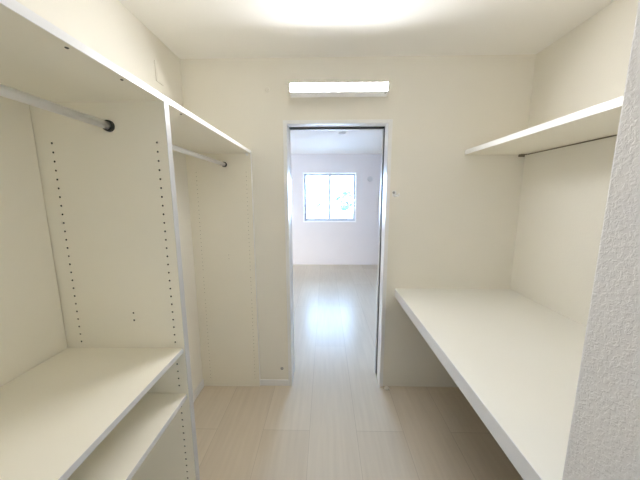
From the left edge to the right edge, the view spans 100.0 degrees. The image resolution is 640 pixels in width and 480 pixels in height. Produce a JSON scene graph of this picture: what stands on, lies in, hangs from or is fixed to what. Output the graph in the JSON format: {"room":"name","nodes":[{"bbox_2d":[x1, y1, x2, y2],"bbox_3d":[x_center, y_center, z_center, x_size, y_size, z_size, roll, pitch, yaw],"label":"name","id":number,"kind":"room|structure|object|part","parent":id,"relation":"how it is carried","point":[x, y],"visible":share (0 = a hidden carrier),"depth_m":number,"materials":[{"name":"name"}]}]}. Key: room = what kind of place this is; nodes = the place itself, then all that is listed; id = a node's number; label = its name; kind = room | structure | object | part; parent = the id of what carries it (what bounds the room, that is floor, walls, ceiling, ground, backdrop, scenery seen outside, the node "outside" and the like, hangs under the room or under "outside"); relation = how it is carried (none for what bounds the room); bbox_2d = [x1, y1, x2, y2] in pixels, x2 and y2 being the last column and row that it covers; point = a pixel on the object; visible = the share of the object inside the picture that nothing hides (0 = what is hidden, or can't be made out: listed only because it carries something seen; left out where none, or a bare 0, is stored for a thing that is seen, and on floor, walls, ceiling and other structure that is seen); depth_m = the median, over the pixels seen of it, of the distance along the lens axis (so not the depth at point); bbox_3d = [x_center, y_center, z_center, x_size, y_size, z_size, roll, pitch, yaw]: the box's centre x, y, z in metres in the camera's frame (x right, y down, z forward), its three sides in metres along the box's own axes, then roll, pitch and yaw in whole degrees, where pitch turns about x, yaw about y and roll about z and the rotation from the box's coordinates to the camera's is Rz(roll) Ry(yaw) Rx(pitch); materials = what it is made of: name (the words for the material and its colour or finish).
{"room":"walk-in closet","nodes":[
{"label":"walk-in closet","id":0,"kind":"room"},
{"bbox_2d":[16,0,202,392],"bbox_3d":[-1.018,0.165,0.765,0.120,2.400,2.461,0,9,1],"label":"wall","id":1,"kind":"structure","parent":0,"point":[107,27],"depth_m":1.41,"materials":[{"name":"paint"}]},
{"bbox_2d":[154,60,163,85],"bbox_3d":[-0.939,-0.974,1.569,0.008,0.112,0.070,0,9,1],"label":"cover plate","id":2,"kind":"object","parent":1,"relation":"attached to","point":[158,67],"visible":1,"depth_m":1.56,"materials":[{"name":"plastic"}]},
{"bbox_2d":[193,379,203,401],"bbox_3d":[-0.936,1.209,1.655,0.009,0.062,0.976,0,9,1],"label":"baseboard","id":3,"kind":"structure","parent":1,"relation":"attached to","point":[199,388],"depth_m":2.04,"materials":[{"name":"white paint"}]},
{"bbox_2d":[291,154,380,261],"bbox_3d":[-0.281,-0.644,5.954,6.300,2.400,0.150,0,9,1],"label":"wall","id":4,"kind":"structure","parent":0,"point":[358,241],"depth_m":5.90,"materials":[{"name":"white paint"}]},
{"bbox_2d":[303,172,356,221],"bbox_3d":[0.212,-0.928,5.888,1.160,1.070,0.152,0,9,1],"label":"window","id":5,"kind":"structure","parent":4,"relation":"in","point":[329,174],"depth_m":5.88,"materials":[{"name":"white paint"}]},
{"bbox_3d":[-0.044,-0.937,5.946,0.569,0.994,0.024,0,9,1],"label":"sash","id":6,"kind":"part","parent":5,"relation":"part of","materials":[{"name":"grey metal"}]},
{"bbox_3d":[0.470,-0.932,5.909,0.569,0.994,0.024,0,9,1],"label":"sash","id":7,"kind":"part","parent":5,"relation":"part of","materials":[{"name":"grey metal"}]},
{"bbox_2d":[293,262,377,264],"bbox_3d":[-0.280,0.524,6.055,6.000,0.060,0.009,0,9,1],"label":"baseboard","id":8,"kind":"structure","parent":4,"relation":"attached to","point":[294,263],"depth_m":6.04,"materials":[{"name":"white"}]},
{"bbox_2d":[180,54,535,386],"bbox_3d":[0.869,-0.037,2.032,3.843,2.400,0.179,0,9,1],"label":"wall","id":9,"kind":"structure","parent":0,"point":[453,220],"depth_m":1.87,"materials":[{"name":"paint"}]},
{"bbox_2d":[260,379,288,385],"bbox_3d":[-0.364,1.138,2.144,0.227,0.050,0.009,0,9,1],"label":"baseboard","id":10,"kind":"structure","parent":9,"relation":"attached to","point":[263,382],"depth_m":2.14,"materials":[{"name":"white paint"}]},
{"bbox_2d":[283,119,392,386],"bbox_3d":[0.123,0.158,2.077,0.748,2.005,0.195,0,9,1],"label":"door frame","id":11,"kind":"structure","parent":9,"relation":"in","point":[385,125],"depth_m":1.99,"materials":[{"name":"white paint"}]},
{"bbox_2d":[288,81,389,97],"bbox_3d":[0.120,-0.979,1.749,0.642,0.104,0.120,0,9,1],"label":"wall light","id":12,"kind":"object","parent":9,"relation":"attached to","point":[296,89],"visible":1,"depth_m":1.72,"materials":[{"name":"white paint"}]},
{"bbox_2d":[290,83,387,91],"bbox_3d":[0.120,-0.974,1.718,0.618,0.035,0.036,0,9,1],"label":"diffuser","id":13,"kind":"object","parent":12,"relation":"attached to","point":[294,87],"depth_m":1.71,"materials":[{"name":"white plastic"}]},
{"bbox_2d":[392,191,399,196],"bbox_3d":[0.535,-0.323,1.886,0.048,0.047,0.035,0,9,1],"label":"wall hook","id":14,"kind":"object","parent":9,"relation":"attached to","point":[393,192],"visible":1,"depth_m":1.89,"materials":[{"name":"white paint"}]},
{"bbox_2d":[194,265,522,479],"bbox_3d":[-0.342,1.085,2.974,6.300,0.100,6.570,0,9,1],"label":"floor","id":15,"kind":"structure","parent":0,"point":[335,421],"depth_m":1.83,"materials":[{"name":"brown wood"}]},
{"bbox_2d":[0,0,259,479],"bbox_3d":[-0.726,0.426,1.014,0.454,1.807,2.039,0,9,1],"label":"wardrobe","id":16,"kind":"object","parent":15,"relation":"on","point":[96,380],"visible":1,"depth_m":0.90,"materials":[{"name":"white wood"}]},
{"bbox_3d":[-0.956,0.513,0.522,0.015,1.787,0.976,0,9,1],"label":"panel","id":17,"kind":"part","parent":16,"relation":"part of","materials":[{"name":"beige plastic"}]},
{"bbox_3d":[-0.697,-0.296,0.393,0.024,0.024,0.976,0,9,1],"label":"hanging rod","id":18,"kind":"part","parent":16,"relation":"part of","materials":[{"name":"silver metal"}]},
{"bbox_2d":[0,347,182,479],"bbox_3d":[-0.731,0.483,0.515,0.430,0.018,0.978,0,9,1],"label":"shelf","id":19,"kind":"object","parent":16,"relation":"attached to","point":[58,408],"depth_m":0.73,"materials":[{"name":"beige wood"}]},
{"bbox_2d":[103,120,114,131],"bbox_3d":[-0.688,-0.371,0.871,0.036,0.036,0.012,0,9,1],"label":"socket","id":20,"kind":"object","parent":16,"relation":"attached to","point":[110,124],"depth_m":0.87,"materials":[{"name":"grey plastic"}]},
{"bbox_2d":[67,393,185,479],"bbox_3d":[-0.731,0.667,0.543,0.430,0.018,0.978,0,9,1],"label":"shelf","id":21,"kind":"object","parent":16,"relation":"attached to","point":[121,453],"depth_m":0.82,"materials":[{"name":"beige wood"}]},
{"bbox_3d":[-0.677,-0.451,1.390,0.024,0.024,0.979,0,9,1],"label":"hanging rod","id":22,"kind":"part","parent":16,"relation":"part of","materials":[{"name":"silver metal"}]},
{"bbox_3d":[-0.707,0.280,2.012,0.453,1.787,0.020,0,9,1],"label":"panel","id":23,"kind":"part","parent":16,"relation":"part of","materials":[{"name":"beige plastic"}]},
{"bbox_2d":[119,0,614,153],"bbox_3d":[-0.348,-1.386,2.590,6.300,0.100,6.570,0,9,1],"label":"ceiling","id":24,"kind":"structure","parent":0,"point":[191,29],"depth_m":1.48,"materials":[{"name":"paint"}]},
{"bbox_2d":[510,0,638,326],"bbox_3d":[1.455,0.094,1.179,0.120,2.400,1.525,0,9,1],"label":"wall","id":25,"kind":"structure","parent":0,"point":[564,190],"depth_m":1.50,"materials":[{"name":"paint"}]},
{"bbox_2d":[395,287,585,479],"bbox_3d":[0.972,0.519,1.306,0.853,0.122,1.427,0,9,1],"label":"countertop","id":26,"kind":"structure","parent":25,"relation":"attached to","point":[514,358],"depth_m":1.12,"materials":[{"name":"laminate"}]},
{"bbox_2d":[465,96,622,156],"bbox_3d":[1.189,-0.486,1.144,0.411,0.048,1.425,0,9,1],"label":"wall shelf","id":27,"kind":"object","parent":25,"relation":"attached to","point":[601,120],"visible":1,"depth_m":1.26,"materials":[{"name":"white wood"}]},
{"bbox_2d":[562,0,639,479],"bbox_3d":[1.006,0.276,0.021,0.971,2.400,1.036,0,9,1],"label":"wall","id":28,"kind":"structure","parent":0,"point":[604,435],"depth_m":0.48,"materials":[{"name":"white paint"}]},
{"label":"outside","id":29,"kind":"structure","parent":0,"visible":0},
{"bbox_2d":[304,213,352,217],"bbox_3d":[1.359,-1.062,18.053,30.000,0.100,23.950,0,9,1],"label":"ground","id":30,"kind":"structure","parent":29,"point":[309,215],"depth_m":26.35,"materials":[{"name":"white"}]},
{"bbox_2d":[335,189,352,217],"bbox_3d":[1.180,-1.310,12.425,0.967,2.123,1.057,5,10,32],"label":"tree","id":31,"kind":"object","parent":30,"relation":"on","point":[344,206],"visible":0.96,"depth_m":12.22,"materials":[{"name":"green plant"}]}
]}

